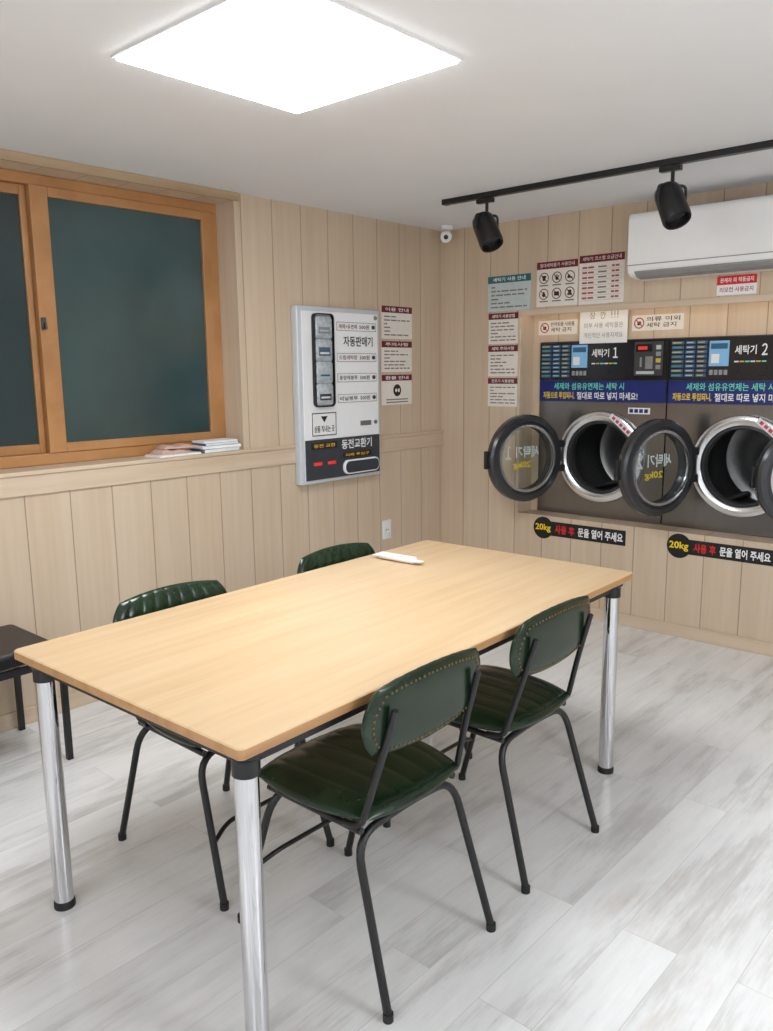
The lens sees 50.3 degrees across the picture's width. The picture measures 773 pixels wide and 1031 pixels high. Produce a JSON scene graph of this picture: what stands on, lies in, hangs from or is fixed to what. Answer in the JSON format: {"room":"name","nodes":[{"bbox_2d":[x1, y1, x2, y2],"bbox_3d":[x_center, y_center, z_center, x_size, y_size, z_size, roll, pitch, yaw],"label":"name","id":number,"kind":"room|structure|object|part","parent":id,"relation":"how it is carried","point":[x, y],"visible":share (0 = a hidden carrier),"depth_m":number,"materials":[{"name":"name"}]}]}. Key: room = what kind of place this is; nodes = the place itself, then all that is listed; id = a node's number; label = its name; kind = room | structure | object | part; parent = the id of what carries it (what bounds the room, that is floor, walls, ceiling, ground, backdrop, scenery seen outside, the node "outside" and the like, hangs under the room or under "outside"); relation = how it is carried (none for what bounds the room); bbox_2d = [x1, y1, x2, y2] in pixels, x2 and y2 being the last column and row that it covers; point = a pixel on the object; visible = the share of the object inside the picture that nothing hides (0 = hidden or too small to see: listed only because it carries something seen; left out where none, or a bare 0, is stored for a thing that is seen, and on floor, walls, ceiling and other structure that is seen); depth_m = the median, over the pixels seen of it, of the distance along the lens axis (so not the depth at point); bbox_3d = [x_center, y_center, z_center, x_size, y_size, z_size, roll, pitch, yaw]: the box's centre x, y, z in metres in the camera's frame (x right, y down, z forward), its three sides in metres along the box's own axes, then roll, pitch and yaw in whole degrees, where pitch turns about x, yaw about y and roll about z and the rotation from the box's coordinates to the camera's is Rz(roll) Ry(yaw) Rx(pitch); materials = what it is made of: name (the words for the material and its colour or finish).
{"room":"laundry","nodes":[
{"label":"laundry","id":0,"kind":"room"},
{"bbox_2d":[0,160,442,715],"bbox_3d":[-1.847,-0.226,3.117,0.300,2.286,6.500,8,13,41],"label":"wall","id":1,"kind":"structure","parent":0,"point":[68,559],"depth_m":4.18,"materials":[{"name":"brown wood"}]},
{"bbox_2d":[0,691,98,732],"bbox_3d":[-1.751,0.889,3.171,0.012,0.070,6.399,8,13,41],"label":"baseboard","id":2,"kind":"structure","parent":1,"relation":"attached to","point":[8,721],"depth_m":3.46,"materials":[{"name":"beige wood"}]},
{"bbox_2d":[0,168,225,468],"bbox_3d":[-1.470,-0.808,3.453,0.103,1.194,1.895,8,13,41],"label":"window","id":3,"kind":"structure","parent":1,"relation":"in","point":[111,341],"depth_m":3.67,"materials":[{"name":"orange wood"}]},
{"bbox_3d":[-1.784,-0.754,3.156,0.008,1.030,0.845,8,13,41],"label":"pane","id":4,"kind":"part","parent":3,"relation":"part of","materials":[{"name":"teal glass"}]},
{"bbox_3d":[-1.786,-0.753,3.154,0.028,1.100,0.930,8,13,41],"label":"sash","id":5,"kind":"part","parent":3,"relation":"part of","materials":[{"name":"orange wood"}]},
{"bbox_3d":[-1.156,-0.874,3.795,0.008,1.030,0.777,8,13,41],"label":"pane","id":6,"kind":"part","parent":3,"relation":"part of","materials":[{"name":"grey glass"}]},
{"bbox_2d":[0,148,238,200],"bbox_3d":[-2.311,-1.198,2.197,0.015,0.038,4.800,8,13,41],"label":"trim","id":7,"kind":"structure","parent":1,"relation":"attached to","point":[8,155],"depth_m":3.46,"materials":[{"name":"beige wood"}]},
{"bbox_2d":[0,430,443,498],"bbox_3d":[-1.837,-0.077,3.067,0.221,0.100,6.399,8,13,41],"label":"trim","id":8,"kind":"structure","parent":1,"relation":"attached to","point":[52,478],"depth_m":3.75,"materials":[{"name":"beige wood"}]},
{"bbox_2d":[145,451,200,457],"bbox_3d":[-1.008,-0.290,3.898,0.115,0.010,0.240,7,13,37],"label":"booklet","id":9,"kind":"object","parent":8,"relation":"on","point":[194,452],"visible":0.79,"depth_m":3.84,"materials":[{"name":"white paper"}]},
{"bbox_2d":[150,448,193,454],"bbox_3d":[-1.015,-0.307,3.894,0.096,0.024,0.200,6,12,33],"label":"booklet","id":10,"kind":"object","parent":9,"relation":"on","point":[181,450],"visible":0.92,"depth_m":3.84,"materials":[{"name":"paper"}]},
{"bbox_2d":[156,443,201,449],"bbox_3d":[-0.989,-0.331,3.913,0.200,0.019,0.096,-9,13,-41],"label":"booklet","id":11,"kind":"object","parent":10,"relation":"on","point":[177,445],"visible":1,"depth_m":3.88,"materials":[{"name":"white paper"}]},
{"bbox_2d":[190,446,239,452],"bbox_3d":[-0.849,-0.329,4.081,0.115,0.018,0.220,8,13,39],"label":"booklet","id":12,"kind":"object","parent":8,"relation":"on","point":[238,447],"visible":0.7,"depth_m":4.02,"materials":[{"name":"white paper"}]},
{"bbox_2d":[191,443,240,449],"bbox_3d":[-0.845,-0.345,4.080,0.220,0.014,0.115,-10,14,-44],"label":"booklet","id":13,"kind":"object","parent":12,"relation":"on","point":[236,444],"visible":0.64,"depth_m":4.03,"materials":[{"name":"white paper"}]},
{"bbox_2d":[192,441,237,445],"bbox_3d":[-0.848,-0.359,4.078,0.110,0.012,0.200,8,13,39],"label":"booklet","id":14,"kind":"object","parent":13,"relation":"on","point":[232,442],"visible":0.73,"depth_m":4.02,"materials":[{"name":"white paper"}]},
{"bbox_2d":[192,438,236,443],"bbox_3d":[-0.849,-0.369,4.073,0.110,0.010,0.195,9,14,43],"label":"booklet","id":15,"kind":"object","parent":14,"relation":"on","point":[218,440],"visible":1,"depth_m":4.04,"materials":[{"name":"white paper"}]},
{"bbox_2d":[290,305,380,485],"bbox_3d":[-0.254,-0.666,4.560,0.085,0.940,0.635,8,13,41],"label":"vending machine","id":16,"kind":"object","parent":1,"relation":"attached to","point":[340,440],"visible":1,"depth_m":4.53,"materials":[{"name":"white metal"}]},
{"bbox_2d":[315,339,331,360],"bbox_3d":[-0.335,-0.883,4.395,0.017,0.115,0.120,8,13,41],"label":"pack","id":17,"kind":"object","parent":16,"relation":"in","point":[323,347],"visible":1,"depth_m":4.38,"materials":[{"name":"silver metal"}]},
{"bbox_2d":[315,316,331,338],"bbox_3d":[-0.336,-0.998,4.374,0.017,0.115,0.120,8,13,41],"label":"pack","id":18,"kind":"object","parent":16,"relation":"in","point":[323,325],"visible":1,"depth_m":4.37,"materials":[{"name":"silver metal"}]},
{"bbox_2d":[311,411,336,437],"bbox_3d":[-0.339,-0.496,4.471,0.005,0.134,0.192,8,13,41],"label":"label","id":19,"kind":"object","parent":16,"relation":"attached to","point":[323,423],"depth_m":4.47,"materials":[{"name":"white paper"}]},
{"bbox_2d":[316,383,332,404],"bbox_3d":[-0.332,-0.653,4.436,0.017,0.115,0.120,8,13,41],"label":"pack","id":20,"kind":"object","parent":16,"relation":"in","point":[324,391],"visible":1,"depth_m":4.43,"materials":[{"name":"silver metal"}]},
{"bbox_2d":[316,361,332,382],"bbox_3d":[-0.334,-0.768,4.415,0.017,0.115,0.120,8,13,41],"label":"pack","id":21,"kind":"object","parent":16,"relation":"in","point":[324,369],"visible":1,"depth_m":4.41,"materials":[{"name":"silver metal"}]},
{"bbox_3d":[-0.236,-0.330,4.614,0.008,0.218,0.585,8,13,41],"label":"changer panel","id":22,"kind":"part","parent":16,"relation":"part of","materials":[{"name":"black plastic"}]},
{"bbox_3d":[-0.166,-0.883,4.605,0.004,0.050,0.318,8,13,41],"label":"selector plate","id":23,"kind":"part","parent":16,"relation":"part of","materials":[{"name":"white plastic"}]},
{"bbox_3d":[-0.168,-1.048,4.576,0.004,0.050,0.318,8,13,41],"label":"selector plate","id":24,"kind":"part","parent":16,"relation":"part of","materials":[{"name":"white plastic"}]},
{"bbox_3d":[-0.163,-0.664,4.644,0.004,0.050,0.318,8,13,41],"label":"selector plate","id":25,"kind":"part","parent":16,"relation":"part of","materials":[{"name":"white plastic"}]},
{"bbox_3d":[-0.165,-0.775,4.625,0.004,0.050,0.318,8,13,41],"label":"selector plate","id":26,"kind":"part","parent":16,"relation":"part of","materials":[{"name":"white plastic"}]},
{"bbox_2d":[343,457,378,473],"bbox_3d":[-0.141,-0.288,4.713,0.016,0.080,0.290,8,13,41],"label":"tray","id":27,"kind":"object","parent":16,"relation":"on","point":[351,465],"depth_m":4.70,"materials":[{"name":"black plastic"}]},
{"bbox_2d":[382,519,390,539],"bbox_3d":[0.002,0.086,5.029,0.011,0.118,0.076,8,13,41],"label":"wall outlet","id":28,"kind":"object","parent":1,"relation":"attached to","point":[386,524],"visible":1,"depth_m":5.02,"materials":[{"name":"white plastic"}]},
{"bbox_2d":[385,526,389,533],"bbox_3d":[0.005,0.086,5.026,0.002,0.048,0.048,8,13,41],"label":"socket","id":29,"kind":"object","parent":28,"relation":"attached to","point":[387,528],"depth_m":5.03,"materials":[{"name":"white plastic"}]},
{"bbox_2d":[381,374,411,404],"bbox_3d":[0.063,-0.759,4.965,0.006,0.178,0.275,8,13,41],"label":"notice","id":30,"kind":"object","parent":1,"relation":"attached to","point":[395,389],"visible":1,"depth_m":4.96,"materials":[{"name":"beige paper"}]},
{"bbox_2d":[381,341,411,371],"bbox_3d":[0.062,-0.951,4.933,0.006,0.180,0.275,8,13,41],"label":"notice","id":31,"kind":"object","parent":1,"relation":"attached to","point":[396,356],"visible":1,"depth_m":4.93,"materials":[{"name":"beige paper"}]},
{"bbox_2d":[381,305,411,338],"bbox_3d":[0.061,-1.146,4.900,0.006,0.188,0.275,8,13,41],"label":"notice","id":32,"kind":"object","parent":1,"relation":"attached to","point":[396,322],"visible":1,"depth_m":4.89,"materials":[{"name":"beige paper"}]},
{"bbox_2d":[0,619,772,1030],"bbox_3d":[0.336,1.169,1.943,5.400,0.100,7.500,8,13,41],"label":"floor","id":33,"kind":"structure","parent":0,"point":[660,918],"depth_m":2.35,"materials":[{"name":"grey wood"}]},
{"bbox_2d":[0,624,73,759],"bbox_3d":[-1.665,0.741,2.881,0.422,0.460,0.952,8,13,41],"label":"bench","id":34,"kind":"object","parent":33,"relation":"on","point":[12,637],"visible":0.61,"depth_m":3.09,"materials":[{"name":"black plastic"}]},
{"bbox_3d":[-1.666,0.581,2.853,0.410,0.025,0.944,8,13,41],"label":"frame","id":35,"kind":"part","parent":34,"relation":"part of","materials":[{"name":"black metal"}]},
{"bbox_3d":[-1.504,0.682,3.358,0.022,0.405,0.022,8,13,41],"label":"leg","id":36,"kind":"part","parent":34,"relation":"part of","materials":[{"name":"black metal"}]},
{"bbox_3d":[-1.667,0.542,2.846,0.380,0.055,0.930,8,13,41],"label":"seat","id":37,"kind":"part","parent":34,"relation":"part of","materials":[{"name":"black leather"}]},
{"bbox_3d":[-1.206,0.726,3.095,0.022,0.405,0.022,8,13,41],"label":"leg","id":38,"kind":"part","parent":34,"relation":"part of","materials":[{"name":"black metal"}]},
{"bbox_2d":[112,580,333,911],"bbox_3d":[-0.506,0.631,2.497,0.545,0.784,0.429,8,13,41],"label":"chair","id":39,"kind":"object","parent":33,"relation":"on","point":[174,595],"visible":0.26,"depth_m":2.48,"materials":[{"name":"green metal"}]},
{"bbox_3d":[-0.755,0.463,2.462,0.025,0.312,0.151,-8,13,-37],"label":"post","id":40,"kind":"part","parent":39,"relation":"part of","materials":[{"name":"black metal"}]},
{"bbox_3d":[-0.668,0.317,2.586,0.056,0.193,0.428,8,13,41],"label":"backrest","id":41,"kind":"part","parent":39,"relation":"part of","materials":[{"name":"green leather"}]},
{"bbox_3d":[-0.619,0.637,2.367,0.320,0.017,0.017,8,13,41],"label":"rail","id":42,"kind":"part","parent":39,"relation":"part of","materials":[{"name":"black metal"}]},
{"bbox_3d":[-0.501,0.579,2.483,0.416,0.066,0.418,8,13,41],"label":"seat","id":43,"kind":"part","parent":39,"relation":"part of","materials":[{"name":"green leather"}]},
{"bbox_3d":[-0.656,0.785,2.663,0.130,0.408,0.424,8,13,41],"label":"leg frame","id":44,"kind":"part","parent":39,"relation":"part of","materials":[{"name":"black metal"}]},
{"bbox_3d":[-0.353,0.829,2.396,0.136,0.408,0.424,8,13,41],"label":"leg frame","id":45,"kind":"part","parent":39,"relation":"part of","materials":[{"name":"black metal"}]},
{"bbox_2d":[14,540,632,1030],"bbox_3d":[-0.050,0.636,2.565,0.914,0.740,1.759,8,13,40],"label":"table","id":46,"kind":"object","parent":33,"relation":"on","point":[244,676],"visible":0.89,"depth_m":2.17,"materials":[{"name":"brown wood"}]},
{"bbox_3d":[-0.890,0.737,2.210,0.051,0.645,0.051,8,13,40],"label":"leg","id":47,"kind":"part","parent":46,"relation":"part of","materials":[{"name":"silver metal"}]},
{"bbox_3d":[-0.276,0.821,1.695,0.051,0.645,0.051,8,13,40],"label":"leg","id":48,"kind":"part","parent":46,"relation":"part of","materials":[{"name":"silver metal"}]},
{"bbox_3d":[-0.054,0.316,2.508,0.830,0.038,1.671,8,13,40],"label":"frame","id":49,"kind":"part","parent":46,"relation":"part of","materials":[{"name":"beige wood"}]},
{"bbox_2d":[372,551,423,563],"bbox_3d":[0.041,0.157,3.064,0.224,0.027,0.040,8,13,39],"label":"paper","id":50,"kind":"object","parent":46,"relation":"on","point":[384,555],"visible":1,"depth_m":3.04,"materials":[{"name":"white paper"}]},
{"bbox_3d":[0.791,0.590,2.929,0.051,0.645,0.051,8,13,40],"label":"leg","id":51,"kind":"part","parent":46,"relation":"part of","materials":[{"name":"silver metal"}]},
{"bbox_2d":[237,648,495,1024],"bbox_3d":[-0.060,0.695,2.105,0.545,0.784,0.429,8,13,41],"label":"chair","id":52,"kind":"object","parent":33,"relation":"on","point":[378,767],"visible":0.98,"depth_m":1.96,"materials":[{"name":"green leather"}]},
{"bbox_3d":[-0.209,0.850,2.269,0.136,0.408,0.424,8,13,41],"label":"leg frame","id":53,"kind":"part","parent":52,"relation":"part of","materials":[{"name":"black metal"}]},
{"bbox_3d":[-0.176,0.701,1.977,0.320,0.017,0.017,8,13,41],"label":"rail","id":54,"kind":"part","parent":52,"relation":"part of","materials":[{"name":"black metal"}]},
{"bbox_3d":[-0.066,0.641,2.100,0.416,0.066,0.418,8,13,41],"label":"seat","id":55,"kind":"part","parent":52,"relation":"part of","materials":[{"name":"green leather"}]},
{"bbox_3d":[-0.039,0.567,1.832,0.151,0.313,0.026,5,12,30],"label":"post","id":56,"kind":"part","parent":52,"relation":"part of","materials":[{"name":"black metal"}]},
{"bbox_3d":[0.096,0.427,1.913,0.056,0.193,0.428,8,13,41],"label":"backrest","id":57,"kind":"part","parent":52,"relation":"part of","materials":[{"name":"green leather"}]},
{"bbox_3d":[0.095,0.894,2.002,0.130,0.408,0.424,8,13,41],"label":"leg frame","id":58,"kind":"part","parent":52,"relation":"part of","materials":[{"name":"black metal"}]},
{"bbox_3d":[0.106,0.430,1.904,0.034,0.165,0.392,8,13,41],"label":"stud trim","id":59,"kind":"part","parent":52,"relation":"part of","materials":[{"name":"brown metal"}]},
{"bbox_3d":[0.185,0.520,2.079,0.025,0.312,0.151,-8,13,-37],"label":"post","id":60,"kind":"part","parent":52,"relation":"part of","materials":[{"name":"black metal"}]},
{"bbox_2d":[294,542,471,758],"bbox_3d":[-0.022,0.526,3.055,0.545,0.784,0.429,8,13,41],"label":"chair","id":61,"kind":"object","parent":33,"relation":"on","point":[335,554],"visible":0.26,"depth_m":3.11,"materials":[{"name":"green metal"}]},
{"bbox_3d":[-0.185,0.212,3.143,0.056,0.193,0.428,8,13,41],"label":"backrest","id":62,"kind":"part","parent":61,"relation":"part of","materials":[{"name":"green leather"}]},
{"bbox_2d":[383,596,598,894],"bbox_3d":[0.325,0.611,2.555,0.545,0.784,0.429,8,13,41],"label":"chair","id":63,"kind":"object","parent":33,"relation":"on","point":[506,700],"visible":0.8,"depth_m":2.38,"materials":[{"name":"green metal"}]},
{"bbox_3d":[0.177,0.766,2.719,0.136,0.408,0.424,8,13,41],"label":"leg frame","id":64,"kind":"part","parent":63,"relation":"part of","materials":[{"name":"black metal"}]},
{"bbox_3d":[0.209,0.617,2.427,0.320,0.017,0.017,8,13,41],"label":"rail","id":65,"kind":"part","parent":63,"relation":"part of","materials":[{"name":"black metal"}]},
{"bbox_3d":[0.319,0.557,2.550,0.416,0.066,0.418,8,13,41],"label":"seat","id":66,"kind":"part","parent":63,"relation":"part of","materials":[{"name":"green leather"}]},
{"bbox_3d":[0.346,0.483,2.281,0.151,0.313,0.026,5,12,30],"label":"post","id":67,"kind":"part","parent":63,"relation":"part of","materials":[{"name":"black metal"}]},
{"bbox_3d":[0.480,0.809,2.452,0.130,0.408,0.424,8,13,41],"label":"leg frame","id":68,"kind":"part","parent":63,"relation":"part of","materials":[{"name":"black metal"}]},
{"bbox_3d":[0.481,0.343,2.363,0.056,0.193,0.428,8,13,41],"label":"backrest","id":69,"kind":"part","parent":63,"relation":"part of","materials":[{"name":"green leather"}]},
{"bbox_3d":[0.492,0.346,2.354,0.034,0.165,0.392,8,13,41],"label":"stud trim","id":70,"kind":"part","parent":63,"relation":"part of","materials":[{"name":"brown metal"}]},
{"bbox_3d":[0.571,0.436,2.529,0.025,0.312,0.151,-8,13,-37],"label":"post","id":71,"kind":"part","parent":63,"relation":"part of","materials":[{"name":"black metal"}]},
{"bbox_2d":[0,0,772,230],"bbox_3d":[0.309,-1.181,1.527,5.400,0.100,7.500,8,13,41],"label":"ceiling","id":72,"kind":"structure","parent":0,"point":[540,90],"depth_m":2.72,"materials":[{"name":"white paint"}]},
{"bbox_2d":[111,0,462,113],"bbox_3d":[-0.266,-1.245,2.248,0.676,0.012,0.676,8,13,41],"label":"recessed light","id":73,"kind":"object","parent":72,"relation":"in","point":[296,56],"visible":1,"depth_m":2.19,"materials":[{"name":"white plastic"}]},
{"bbox_3d":[-0.266,-1.248,2.248,0.676,0.006,0.676,8,13,41],"label":"frame","id":74,"kind":"part","parent":73,"relation":"part of","materials":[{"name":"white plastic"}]},
{"bbox_2d":[440,225,452,242],"bbox_3d":[0.360,-1.689,4.956,0.079,0.097,0.082,0,10,4],"label":"security camera","id":75,"kind":"object","parent":72,"relation":"attached to","point":[446,236],"visible":1,"depth_m":4.93,"materials":[{"name":"white plastic"}]},
{"bbox_2d":[442,140,772,205],"bbox_3d":[1.410,-1.425,3.195,3.000,0.026,0.038,8,13,41],"label":"track rail","id":76,"kind":"object","parent":72,"relation":"attached to","point":[764,145],"visible":1,"depth_m":3.54,"materials":[{"name":"black metal"}]},
{"bbox_2d":[472,197,502,252],"bbox_3d":[0.494,-1.418,4.025,0.172,0.256,0.140,8,13,41],"label":"spotlight","id":77,"kind":"object","parent":76,"relation":"attached to","point":[488,234],"visible":1,"depth_m":4.00,"materials":[{"name":"black metal"}]},
{"bbox_3d":[0.489,-1.498,4.016,0.016,0.055,0.016,8,13,41],"label":"stem","id":78,"kind":"part","parent":77,"relation":"part of","materials":[{"name":"black metal"}]},
{"bbox_2d":[654,163,691,229],"bbox_3d":[1.186,-1.317,3.412,0.167,0.256,0.148,8,13,41],"label":"spotlight","id":79,"kind":"object","parent":76,"relation":"attached to","point":[671,202],"visible":1,"depth_m":3.39,"materials":[{"name":"black metal"}]},
{"bbox_3d":[1.183,-1.398,3.405,0.016,0.055,0.016,8,13,41],"label":"stem","id":80,"kind":"part","parent":79,"relation":"part of","materials":[{"name":"black metal"}]},
{"bbox_2d":[442,182,772,642],"bbox_3d":[2.281,-0.385,3.745,5.000,2.286,0.160,8,13,41],"label":"wall","id":81,"kind":"structure","parent":0,"point":[712,594],"depth_m":4.70,"materials":[{"name":"brown wood"}]},
{"bbox_2d":[488,378,517,406],"bbox_3d":[0.704,-0.747,4.995,0.212,0.170,0.006,8,13,41],"label":"notice","id":82,"kind":"object","parent":81,"relation":"attached to","point":[501,391],"visible":1,"depth_m":4.99,"materials":[{"name":"beige paper"}]},
{"bbox_2d":[488,345,517,375],"bbox_3d":[0.702,-0.931,4.962,0.212,0.184,0.006,8,13,41],"label":"notice","id":83,"kind":"object","parent":81,"relation":"attached to","point":[502,359],"visible":1,"depth_m":4.96,"materials":[{"name":"beige paper"}]},
{"bbox_2d":[488,312,518,343],"bbox_3d":[0.699,-1.119,4.929,0.212,0.180,0.006,8,13,41],"label":"notice","id":84,"kind":"object","parent":81,"relation":"attached to","point":[503,327],"visible":1,"depth_m":4.92,"materials":[{"name":"beige paper"}]},
{"bbox_2d":[488,273,531,311],"bbox_3d":[0.725,-1.315,4.869,0.300,0.204,0.006,8,13,41],"label":"notice","id":85,"kind":"object","parent":81,"relation":"attached to","point":[508,292],"visible":1,"depth_m":4.87,"materials":[{"name":"grey paper"}]},
{"bbox_2d":[516,316,522,511],"bbox_3d":[0.799,-0.598,4.949,0.015,1.170,0.028,8,13,41],"label":"trim","id":86,"kind":"structure","parent":81,"relation":"attached to","point":[520,341],"depth_m":4.92,"materials":[{"name":"beige wood"}]},
{"bbox_2d":[536,259,578,306],"bbox_3d":[0.963,-1.311,4.654,0.262,0.247,0.006,8,13,41],"label":"notice board","id":87,"kind":"object","parent":81,"relation":"attached to","point":[557,281],"visible":1,"depth_m":4.65,"materials":[{"name":"beige paper"}]},
{"bbox_2d":[539,319,577,334],"bbox_3d":[1.008,-1.106,4.844,0.258,0.083,0.003,8,13,41],"label":"label strip","id":88,"kind":"object","parent":81,"relation":"attached to","point":[554,327],"visible":1,"depth_m":4.84,"materials":[{"name":"beige paper"}]},
{"bbox_2d":[534,517,625,545],"bbox_3d":[1.111,0.097,4.785,0.592,0.132,0.004,8,13,41],"label":"strip","id":89,"kind":"object","parent":81,"relation":"attached to","point":[543,527],"visible":1,"depth_m":4.78,"materials":[{"name":"black plastic"}]},
{"bbox_3d":[0.939,0.072,4.936,0.132,0.132,0.003,8,13,41],"label":"round plate","id":90,"kind":"part","parent":89,"relation":"part of","materials":[{"name":"black plastic"}]},
{"bbox_2d":[579,251,625,304],"bbox_3d":[1.167,-1.286,4.473,0.266,0.260,0.006,8,13,41],"label":"notice board","id":91,"kind":"object","parent":81,"relation":"attached to","point":[601,276],"visible":1,"depth_m":4.47,"materials":[{"name":"beige paper"}]},
{"bbox_2d":[579,310,627,343],"bbox_3d":[1.219,-1.064,4.632,0.292,0.185,0.003,8,13,41],"label":"paper notice","id":92,"kind":"object","parent":81,"relation":"attached to","point":[598,326],"visible":1,"depth_m":4.63,"materials":[{"name":"grey paper"}]},
{"bbox_2d":[519,294,772,315],"bbox_3d":[1.722,-1.054,4.016,2.519,0.032,0.014,8,13,41],"label":"trim","id":93,"kind":"structure","parent":81,"relation":"attached to","point":[765,297],"depth_m":4.30,"materials":[{"name":"beige wood"}]},
{"bbox_2d":[539,510,765,537],"bbox_3d":[2.109,0.321,4.682,2.595,0.572,0.790,8,13,41],"label":"trim","id":94,"kind":"structure","parent":81,"relation":"attached to","point":[539,510],"depth_m":4.61,"materials":[{"name":"beige wood"}]},
{"bbox_2d":[484,338,670,524],"bbox_3d":[1.246,-0.498,4.797,0.841,1.018,1.209,8,13,41],"label":"washing machine","id":95,"kind":"object","parent":94,"relation":"on","point":[593,396],"visible":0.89,"depth_m":4.76,"materials":[{"name":"metal"}]},
{"bbox_3d":[0.574,-0.315,4.681,0.043,0.103,0.021,-6,11,-27],"label":"handle","id":96,"kind":"part","parent":95,"relation":"part of","materials":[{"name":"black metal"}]},
{"bbox_3d":[0.799,-0.333,4.769,0.502,0.502,0.074,-6,11,-27],"label":"door","id":97,"kind":"part","parent":95,"relation":"part of","materials":[{"name":"black plastic"}]},
{"bbox_2d":[530,432,553,488],"bbox_3d":[0.827,-0.324,4.716,0.362,0.362,0.081,-6,11,-27],"label":"glass bowl","id":98,"kind":"object","parent":95,"relation":"on","point":[547,480],"depth_m":4.82,"materials":[{"name":"clear glass"}]},
{"bbox_2d":[573,357,579,364],"bbox_3d":[1.101,-0.896,4.777,0.041,0.046,0.001,8,13,41],"label":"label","id":99,"kind":"object","parent":95,"relation":"attached to","point":[576,360],"depth_m":4.78,"materials":[{"name":"white paper"}]},
{"bbox_3d":[1.218,-0.881,4.691,0.782,0.220,0.018,8,13,41],"label":"control panel","id":100,"kind":"part","parent":95,"relation":"part of","materials":[{"name":"black plastic"}]},
{"bbox_2d":[614,335,772,537],"bbox_3d":[1.841,-0.411,4.272,0.841,1.018,1.209,8,13,41],"label":"washing machine","id":101,"kind":"object","parent":94,"relation":"on","point":[718,424],"visible":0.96,"depth_m":4.31,"materials":[{"name":"metal"}]},
{"bbox_3d":[1.170,-0.228,4.157,0.043,0.103,0.021,-6,11,-27],"label":"handle","id":102,"kind":"part","parent":101,"relation":"part of","materials":[{"name":"black metal"}]},
{"bbox_3d":[1.395,-0.247,4.245,0.502,0.502,0.074,-6,11,-27],"label":"door","id":103,"kind":"part","parent":101,"relation":"part of","materials":[{"name":"black plastic"}]},
{"bbox_2d":[664,436,689,501],"bbox_3d":[1.422,-0.237,4.191,0.362,0.362,0.081,-6,11,-27],"label":"glass bowl","id":104,"kind":"object","parent":101,"relation":"on","point":[682,488],"depth_m":4.30,"materials":[{"name":"clear glass"}]},
{"bbox_2d":[711,354,718,362],"bbox_3d":[1.697,-0.810,4.252,0.041,0.046,0.001,8,13,41],"label":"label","id":105,"kind":"object","parent":101,"relation":"attached to","point":[714,357],"depth_m":4.25,"materials":[{"name":"white paper"}]},
{"bbox_3d":[1.823,-0.406,4.241,0.790,1.018,0.004,8,13,41],"label":"panel","id":106,"kind":"part","parent":101,"relation":"part of","materials":[{"name":"metal"}]},
{"bbox_3d":[1.814,-0.795,4.166,0.782,0.220,0.018,8,13,41],"label":"control panel","id":107,"kind":"part","parent":101,"relation":"part of","materials":[{"name":"black plastic"}]},
{"bbox_2d":[749,439,772,519],"bbox_3d":[2.401,-0.344,3.856,1.006,1.018,1.048,8,13,41],"label":"washing machine","id":108,"kind":"object","parent":94,"relation":"on","point":[761,475],"visible":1,"depth_m":3.80,"materials":[{"name":"metal"}]},
{"bbox_3d":[1.721,-0.180,3.846,0.043,0.103,0.021,-1,10,-1],"label":"handle","id":109,"kind":"part","parent":108,"relation":"part of","materials":[{"name":"black metal"}]},
{"bbox_2d":[632,313,683,330],"bbox_3d":[1.462,-1.043,4.444,0.290,0.083,0.003,8,13,41],"label":"label strip","id":110,"kind":"object","parent":81,"relation":"attached to","point":[676,320],"visible":1,"depth_m":4.44,"materials":[{"name":"beige paper"}]},
{"bbox_2d":[590,607,772,656],"bbox_3d":[2.241,0.718,3.871,4.987,0.070,0.012,8,13,41],"label":"baseboard","id":111,"kind":"structure","parent":81,"relation":"attached to","point":[687,632],"depth_m":4.40,"materials":[{"name":"beige wood"}]},
{"bbox_2d":[627,195,772,280],"bbox_3d":[1.637,-1.315,3.904,0.951,0.317,0.206,8,13,41],"label":"air conditioner","id":112,"kind":"object","parent":81,"relation":"attached to","point":[733,236],"visible":1,"depth_m":3.89,"materials":[{"name":"white plastic"}]},
{"bbox_2d":[667,534,772,565],"bbox_3d":[1.713,0.184,4.255,0.545,0.132,0.004,8,13,41],"label":"strip","id":113,"kind":"object","parent":81,"relation":"attached to","point":[678,545],"visible":1,"depth_m":4.26,"materials":[{"name":"black plastic"}]},
{"bbox_3d":[1.559,0.162,4.391,0.132,0.132,0.003,8,13,41],"label":"round plate","id":114,"kind":"part","parent":113,"relation":"part of","materials":[{"name":"black plastic"}]},
{"bbox_2d":[716,273,757,295],"bbox_3d":[1.707,-1.124,4.015,0.190,0.092,0.005,8,13,41],"label":"warning sign","id":115,"kind":"object","parent":81,"relation":"attached to","point":[746,283],"visible":1,"depth_m":4.01,"materials":[{"name":"red"}]}
]}

